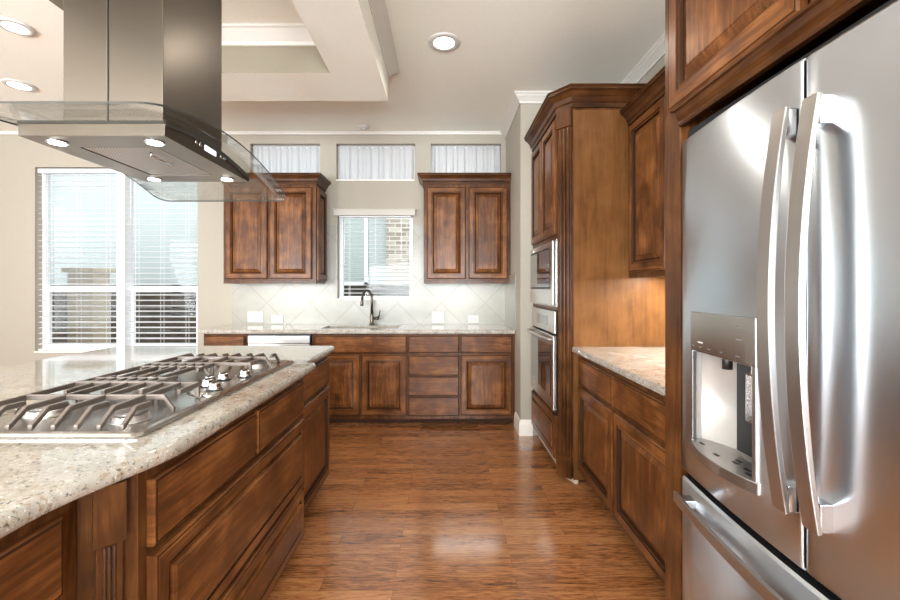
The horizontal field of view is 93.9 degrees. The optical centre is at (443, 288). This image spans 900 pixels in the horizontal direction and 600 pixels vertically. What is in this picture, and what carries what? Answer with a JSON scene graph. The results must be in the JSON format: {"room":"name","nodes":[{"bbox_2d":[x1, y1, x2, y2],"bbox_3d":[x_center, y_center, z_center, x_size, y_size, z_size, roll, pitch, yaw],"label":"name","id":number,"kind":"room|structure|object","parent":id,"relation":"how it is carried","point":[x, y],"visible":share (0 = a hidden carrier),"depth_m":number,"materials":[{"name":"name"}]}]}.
{"room":"kitchen","nodes":[
{"label":"kitchen","id":0,"kind":"room"},
{"bbox_2d":[0,0,387,100],"bbox_3d":[-1.516,-1.589,1.320,2.168,0.279,3.840,0,0,0],"label":"ceiling","id":1,"kind":"structure","parent":0,"point":[346,62],"depth_m":2.77,"materials":[{"name":"paint"}]},
{"bbox_2d":[0,16,35,35],"bbox_3d":[-2.366,-1.443,2.316,0.171,0.011,0.171,0,0,0],"label":"recessed light","id":2,"kind":"object","parent":1,"relation":"in","point":[14,26],"visible":1,"depth_m":2.31,"materials":[{"name":"white plastic"}]},
{"bbox_2d":[222,23,315,45],"bbox_3d":[-1.375,-1.679,1.535,1.220,0.100,2.570,0,0,0],"label":"trim","id":3,"kind":"structure","parent":1,"relation":"attached to","point":[233,34],"depth_m":2.77,"materials":[{"name":"beige paint"}]},
{"bbox_2d":[368,0,398,76],"bbox_3d":[-1.516,-1.684,1.320,2.328,0.090,4.000,0,0,0],"label":"trim","id":4,"kind":"structure","parent":1,"relation":"attached to","point":[378,8],"depth_m":2.77,"materials":[{"name":"beige paint"}]},
{"bbox_2d":[0,135,505,366],"bbox_3d":[-3.010,-0.215,4.710,7.380,3.030,0.180,0,0,0],"label":"wall","id":5,"kind":"structure","parent":0,"point":[21,158],"depth_m":4.62,"materials":[{"name":"beige paint"}]},
{"bbox_2d":[34,172,197,352],"bbox_3d":[-3.605,-0.320,4.681,1.790,2.046,0.147,0,0,0],"label":"window","id":6,"kind":"structure","parent":5,"relation":"in","point":[125,232],"depth_m":4.71,"materials":[{"name":"white plastic"}]},
{"bbox_2d":[38,169,116,349],"bbox_3d":[-4.040,-0.324,4.646,0.870,2.002,0.063,0,0,0],"label":"window blind","id":7,"kind":"object","parent":6,"relation":"attached to","point":[41,171],"visible":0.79,"depth_m":4.63,"materials":[{"name":"white plastic"}]},
{"bbox_2d":[126,175,197,345],"bbox_3d":[-3.118,-0.324,4.646,0.775,2.002,0.063,0,0,0],"label":"window blind","id":8,"kind":"object","parent":6,"relation":"attached to","point":[130,186],"visible":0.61,"depth_m":4.64,"materials":[{"name":"white plastic"}]},
{"bbox_2d":[0,131,502,134],"bbox_3d":[-2.910,-1.712,4.607,7.180,0.034,0.026,0,0,0],"label":"trim","id":9,"kind":"structure","parent":5,"relation":"attached to","point":[1,132],"depth_m":4.60,"materials":[{"name":"beige paint"}]},
{"bbox_2d":[222,173,330,283],"bbox_3d":[-1.778,-0.613,4.421,1.073,1.114,0.398,0,0,0],"label":"upper cabinet","id":10,"kind":"object","parent":5,"relation":"attached to","point":[283,242],"visible":0.95,"depth_m":4.26,"materials":[{"name":"brown wood"}]},
{"bbox_2d":[232,225,504,323],"bbox_3d":[-0.829,-0.158,4.616,3.002,1.085,0.008,0,0,0],"label":"wall tile","id":11,"kind":"structure","parent":5,"relation":"attached to","point":[297,303],"depth_m":4.61,"materials":[{"name":"white tile"}]},
{"bbox_2d":[248,312,262,321],"bbox_3d":[-2.070,0.306,4.606,0.170,0.117,0.011,0,0,0],"label":"wall switch","id":12,"kind":"object","parent":11,"relation":"attached to","point":[252,316],"visible":1,"depth_m":4.61,"materials":[{"name":"white plastic"}]},
{"bbox_2d":[271,315,282,322],"bbox_3d":[-1.829,0.333,4.606,0.128,0.085,0.011,0,0,0],"label":"outlet","id":13,"kind":"object","parent":11,"relation":"attached to","point":[274,318],"visible":1,"depth_m":4.61,"materials":[{"name":"white plastic"}]},
{"bbox_2d":[432,312,443,322],"bbox_3d":[-0.066,0.311,4.606,0.132,0.127,0.011,0,0,0],"label":"wall switch","id":14,"kind":"object","parent":11,"relation":"attached to","point":[437,317],"visible":1,"depth_m":4.61,"materials":[{"name":"white plastic"}]},
{"bbox_2d":[468,315,478,322],"bbox_3d":[0.322,0.332,4.606,0.120,0.087,0.011,0,0,0],"label":"outlet","id":15,"kind":"object","parent":11,"relation":"attached to","point":[471,318],"visible":1,"depth_m":4.61,"materials":[{"name":"white plastic"}]},
{"bbox_2d":[337,216,412,299],"bbox_3d":[-0.758,-0.365,4.681,0.828,0.976,0.147,0,0,0],"label":"window","id":16,"kind":"structure","parent":5,"relation":"in","point":[341,220],"depth_m":4.71,"materials":[{"name":"white plastic"}]},
{"bbox_2d":[333,208,415,297],"bbox_3d":[-0.758,-0.389,4.619,0.904,0.972,0.118,0,0,0],"label":"window blind","id":17,"kind":"object","parent":16,"relation":"attached to","point":[344,213],"visible":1,"depth_m":4.62,"materials":[{"name":"white plastic"}]},
{"bbox_2d":[336,146,414,180],"bbox_3d":[-0.752,-1.394,4.681,0.864,0.418,0.147,0,0,0],"label":"window","id":18,"kind":"structure","parent":5,"relation":"in","point":[338,179],"depth_m":4.61,"materials":[{"name":"white plastic"}]},
{"bbox_2d":[338,145,414,178],"bbox_3d":[-0.752,-1.399,4.663,0.860,0.386,0.047,0,0,0],"label":"curtain","id":19,"kind":"object","parent":18,"relation":"hanging from","point":[355,162],"visible":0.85,"depth_m":4.66,"materials":[{"name":"white fabric"}]},
{"bbox_2d":[417,173,510,283],"bbox_3d":[0.203,-0.613,4.421,0.947,1.114,0.398,0,0,0],"label":"upper cabinet","id":20,"kind":"object","parent":5,"relation":"attached to","point":[467,215],"visible":1,"depth_m":4.26,"materials":[{"name":"brown wood"}]},
{"bbox_2d":[431,146,499,172],"bbox_3d":[0.242,-1.394,4.681,0.770,0.418,0.147,0,0,0],"label":"window","id":21,"kind":"structure","parent":5,"relation":"in","point":[431,146],"depth_m":4.71,"materials":[{"name":"white plastic"}]},
{"bbox_2d":[431,145,499,172],"bbox_3d":[0.242,-1.399,4.663,0.766,0.386,0.050,0,0,0],"label":"curtain","id":22,"kind":"object","parent":21,"relation":"hanging from","point":[445,159],"visible":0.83,"depth_m":4.66,"materials":[{"name":"white fabric"}]},
{"bbox_3d":[-1.748,-1.394,4.682,0.765,0.418,0.147,0,0,0],"label":"window","id":23,"kind":"structure","parent":5,"relation":"in","visible":0},
{"bbox_2d":[252,145,319,172],"bbox_3d":[-1.748,-1.399,4.665,0.761,0.386,0.049,0,0,0],"label":"curtain","id":24,"kind":"object","parent":23,"relation":"hanging from","point":[276,159],"visible":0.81,"depth_m":4.66,"materials":[{"name":"white fabric"}]},
{"bbox_2d":[0,0,664,130],"bbox_3d":[-2.475,-1.790,0.560,8.450,0.120,8.520,0,0,0],"label":"ceiling","id":25,"kind":"structure","parent":0,"point":[506,47],"depth_m":3.18,"materials":[{"name":"paint"}]},
{"bbox_2d":[0,78,37,91],"bbox_3d":[-3.600,-1.723,3.560,0.229,0.011,0.229,0,0,0],"label":"recessed light","id":26,"kind":"object","parent":25,"relation":"in","point":[15,84],"visible":1,"depth_m":3.54,"materials":[{"name":"white plastic"}]},
{"bbox_2d":[0,0,285,201],"bbox_3d":[-1.119,-1.087,1.630,0.660,1.283,1.020,0,0,0],"label":"range hood","id":27,"kind":"object","parent":25,"relation":"hanging from","point":[142,101],"visible":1,"depth_m":1.42,"materials":[{"name":"metal"}]},
{"bbox_2d":[45,139,69,145],"bbox_3d":[-1.277,-0.484,1.388,0.059,0.005,0.059,0,0,-9],"label":"lamp","id":28,"kind":"object","parent":27,"relation":"attached to","point":[55,142],"depth_m":1.38,"materials":[{"name":"white glass"}]},
{"bbox_2d":[146,177,161,180],"bbox_3d":[-1.277,-0.484,1.851,0.059,0.005,0.059,0,0,45],"label":"lamp","id":29,"kind":"object","parent":27,"relation":"attached to","point":[147,178],"depth_m":1.84,"materials":[{"name":"white glass"}]},
{"bbox_2d":[144,139,165,145],"bbox_3d":[-0.956,-0.484,1.388,0.059,0.005,0.059,0,0,9],"label":"lamp","id":30,"kind":"object","parent":27,"relation":"attached to","point":[150,142],"depth_m":1.38,"materials":[{"name":"white glass"}]},
{"bbox_2d":[219,177,234,180],"bbox_3d":[-0.956,-0.484,1.851,0.059,0.005,0.059,0,0,-9],"label":"lamp","id":31,"kind":"object","parent":27,"relation":"attached to","point":[220,178],"depth_m":1.84,"materials":[{"name":"white glass"}]},
{"bbox_2d":[358,124,369,129],"bbox_3d":[-0.850,-1.714,4.460,0.124,0.032,0.124,0,0,0],"label":"smoke detector","id":32,"kind":"object","parent":25,"relation":"attached to","point":[360,126],"visible":1,"depth_m":4.43,"materials":[{"name":"white plastic"}]},
{"bbox_2d":[428,32,459,51],"bbox_3d":[0.000,-1.723,2.940,0.229,0.011,0.229,0,0,0],"label":"recessed light","id":33,"kind":"object","parent":25,"relation":"in","point":[441,41],"visible":1,"depth_m":2.92,"materials":[{"name":"white plastic"}]},
{"bbox_2d":[267,422,664,599],"bbox_3d":[-2.475,1.350,0.560,8.450,0.100,8.520,0,0,0],"label":"floor","id":34,"kind":"structure","parent":0,"point":[402,510],"depth_m":2.30,"materials":[{"name":"brown wood"}]},
{"bbox_2d":[0,500,76,599],"bbox_3d":[-1.424,0.864,0.529,1.323,0.872,0.739,0,0,0],"label":"base cabinet","id":35,"kind":"object","parent":34,"relation":"on","point":[38,559],"visible":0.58,"depth_m":0.80,"materials":[{"name":"brown wood"}]},
{"bbox_2d":[77,474,136,599],"bbox_3d":[-0.830,0.864,0.936,0.240,0.872,0.074,0,0,0],"label":"post","id":36,"kind":"object","parent":34,"relation":"on","point":[107,516],"visible":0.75,"depth_m":0.92,"materials":[{"name":"brown wood"}]},
{"bbox_2d":[137,378,303,599],"bbox_3d":[-1.381,0.864,1.550,1.408,0.872,1.150,0,0,0],"label":"base cabinet","id":37,"kind":"object","parent":34,"relation":"on","point":[222,518],"visible":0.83,"depth_m":1.34,"materials":[{"name":"brown wood"}]},
{"bbox_2d":[0,346,334,538],"bbox_3d":[-1.440,0.406,1.485,1.542,0.040,2.772,0,0,0],"label":"countertop","id":38,"kind":"structure","parent":37,"relation":"on","point":[38,477],"depth_m":1.08,"materials":[{"name":"beige stone"}]},
{"bbox_2d":[0,353,293,438],"bbox_3d":[-1.065,0.355,1.647,0.562,0.061,1.139,0,0,0],"label":"cooktop","id":39,"kind":"object","parent":38,"relation":"in","point":[141,402],"visible":1,"depth_m":1.33,"materials":[{"name":"metal"}]},
{"bbox_2d":[204,334,248,345],"bbox_3d":[-2.092,0.864,4.304,0.415,0.872,0.613,0,0,0],"label":"base cabinet","id":40,"kind":"object","parent":34,"relation":"on","point":[209,339],"visible":0.07,"depth_m":4.00,"materials":[{"name":"brown wood"}]},
{"bbox_2d":[248,334,311,345],"bbox_3d":[-1.573,0.866,4.273,0.597,0.868,0.634,0,0,0],"label":"dishwasher","id":41,"kind":"object","parent":34,"relation":"on","point":[253,339],"visible":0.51,"depth_m":4.00,"materials":[{"name":"silver plastic"}]},
{"bbox_2d":[303,355,329,512],"bbox_3d":[-1.419,0.864,2.473,1.332,0.872,0.692,0,0,0],"label":"base cabinet","id":42,"kind":"object","parent":34,"relation":"on","point":[316,415],"visible":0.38,"depth_m":2.49,"materials":[{"name":"brown wood"}]},
{"bbox_2d":[312,334,407,421],"bbox_3d":[-0.805,0.863,4.304,0.914,0.874,0.614,0,0,0],"label":"base cabinet","id":43,"kind":"object","parent":34,"relation":"on","point":[368,373],"visible":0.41,"depth_m":4.00,"materials":[{"name":"brown wood"}]},
{"bbox_2d":[198,324,514,333],"bbox_3d":[-0.825,0.405,4.288,2.990,0.038,0.646,0,0,0],"label":"countertop","id":44,"kind":"structure","parent":43,"relation":"on","point":[233,328],"depth_m":4.00,"materials":[{"name":"beige stone"}]},
{"bbox_2d":[360,290,380,324],"bbox_3d":[-0.796,0.195,4.476,0.226,0.380,0.096,0,0,-32],"label":"faucet","id":45,"kind":"object","parent":44,"relation":"on","point":[372,318],"visible":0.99,"depth_m":4.49,"materials":[{"name":"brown metal"}]},
{"bbox_2d":[408,334,459,421],"bbox_3d":[-0.099,0.864,4.304,0.498,0.872,0.612,0,0,0],"label":"base cabinet","id":46,"kind":"object","parent":34,"relation":"on","point":[433,359],"visible":0.89,"depth_m":4.00,"materials":[{"name":"brown wood"}]},
{"bbox_2d":[459,334,514,421],"bbox_3d":[0.413,0.864,4.304,0.527,0.872,0.613,0,0,0],"label":"base cabinet","id":47,"kind":"object","parent":34,"relation":"on","point":[487,361],"visible":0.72,"depth_m":4.00,"materials":[{"name":"brown wood"}]},
{"bbox_2d":[524,83,664,483],"bbox_3d":[1.129,-0.020,3.233,0.838,2.640,0.994,0,0,0],"label":"tall cabinet","id":48,"kind":"object","parent":34,"relation":"on","point":[578,137],"visible":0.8,"depth_m":2.81,"materials":[{"name":"brown wood"}]},
{"bbox_2d":[527,307,557,413],"bbox_3d":[1.052,0.513,3.306,0.697,0.718,0.768,0,0,0],"label":"wall oven","id":49,"kind":"object","parent":48,"relation":"in","point":[544,337],"visible":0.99,"depth_m":3.15,"materials":[{"name":"silver metal"}]},
{"bbox_2d":[530,239,557,306],"bbox_3d":[1.001,-0.112,3.306,0.498,0.477,0.768,0,0,0],"label":"microwave","id":50,"kind":"object","parent":48,"relation":"in","point":[544,258],"visible":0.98,"depth_m":3.15,"materials":[{"name":"silver metal"}]},
{"bbox_2d":[578,355,664,585],"bbox_3d":[1.211,0.864,2.119,0.668,0.872,1.382,0,0,0],"label":"base cabinet","id":51,"kind":"object","parent":34,"relation":"on","point":[621,421],"visible":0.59,"depth_m":2.03,"materials":[{"name":"brown wood"}]},
{"bbox_2d":[572,347,664,396],"bbox_3d":[1.202,0.405,2.120,0.690,0.038,1.384,0,0,0],"label":"countertop","id":52,"kind":"structure","parent":51,"relation":"on","point":[644,366],"depth_m":2.24,"materials":[{"name":"beige stone"}]},
{"bbox_2d":[665,0,888,599],"bbox_3d":[1.117,0.055,0.826,0.861,2.490,1.201,0,0,0],"label":"surround","id":53,"kind":"object","parent":34,"relation":"on","point":[717,52],"visible":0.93,"depth_m":1.24,"materials":[{"name":"brown wood"}]},
{"bbox_2d":[673,0,899,599],"bbox_3d":[1.064,0.400,0.837,0.872,1.800,0.979,0,0,0],"label":"refrigerator","id":54,"kind":"object","parent":34,"relation":"on","point":[791,188],"visible":1,"depth_m":0.79,"materials":[{"name":"silver metal"}]},
{"bbox_2d":[506,104,541,434],"bbox_3d":[1.215,-0.215,4.265,1.070,3.030,1.070,0,0,0],"label":"wall","id":55,"kind":"structure","parent":0,"point":[519,152],"depth_m":3.73,"materials":[{"name":"beige paint"}]},
{"bbox_2d":[505,274,515,329],"bbox_3d":[0.676,0.122,4.295,0.008,0.525,0.650,0,0,0],"label":"tile","id":56,"kind":"structure","parent":55,"relation":"attached to","point":[510,289],"depth_m":4.18,"materials":[{"name":"beige tile"}]},
{"bbox_2d":[514,412,532,435],"bbox_3d":[0.725,1.230,3.847,0.122,0.140,0.266,0,0,0],"label":"baseboard","id":57,"kind":"structure","parent":55,"relation":"attached to","point":[523,427],"depth_m":3.71,"materials":[{"name":"white paint"}]},
{"bbox_2d":[639,55,664,82],"bbox_3d":[1.650,-0.215,0.115,0.200,3.030,7.230,0,0,0],"label":"wall","id":58,"kind":"structure","parent":0,"point":[661,62],"depth_m":3.09,"materials":[{"name":"beige paint"}]},
{"bbox_2d":[500,32,664,138],"bbox_3d":[1.083,-1.687,0.545,0.935,0.085,8.090,0,0,0],"label":"trim","id":59,"kind":"structure","parent":58,"relation":"attached to","point":[651,58],"depth_m":3.49,"materials":[{"name":"beige paint"}]},
{"bbox_2d":[619,65,664,277],"bbox_3d":[1.360,-0.631,2.120,0.372,1.118,1.384,0,0,0],"label":"upper cabinet","id":60,"kind":"object","parent":58,"relation":"attached to","point":[644,114],"visible":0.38,"depth_m":2.52,"materials":[{"name":"brown wood"}]},
{"label":"outside","id":61,"kind":"structure","parent":0,"visible":0},
{"bbox_3d":[-3.000,1.600,13.435,26.000,0.100,17.130,0,0,0],"label":"ground","id":62,"kind":"structure","parent":61,"visible":0},
{"bbox_2d":[61,268,115,342],"bbox_3d":[-4.770,0.635,5.650,0.420,1.830,0.380,0,0,0],"label":"pier","id":63,"kind":"structure","parent":62,"relation":"on","point":[68,270],"depth_m":5.50,"materials":[{"name":"beige paint"}]},
{"bbox_2d":[50,174,409,307],"bbox_3d":[-4.000,-1.325,8.250,16.000,5.750,0.500,0,0,0],"label":"neighbor house","id":64,"kind":"structure","parent":62,"relation":"on","point":[361,234],"depth_m":8.15,"materials":[{"name":"brick"}]},
{"bbox_2d":[50,285,409,342],"bbox_3d":[-4.250,0.735,6.655,15.500,1.630,0.110,0,0,0],"label":"fence","id":65,"kind":"object","parent":62,"relation":"on","point":[347,288],"visible":0.16,"depth_m":6.60,"materials":[{"name":"wood"}]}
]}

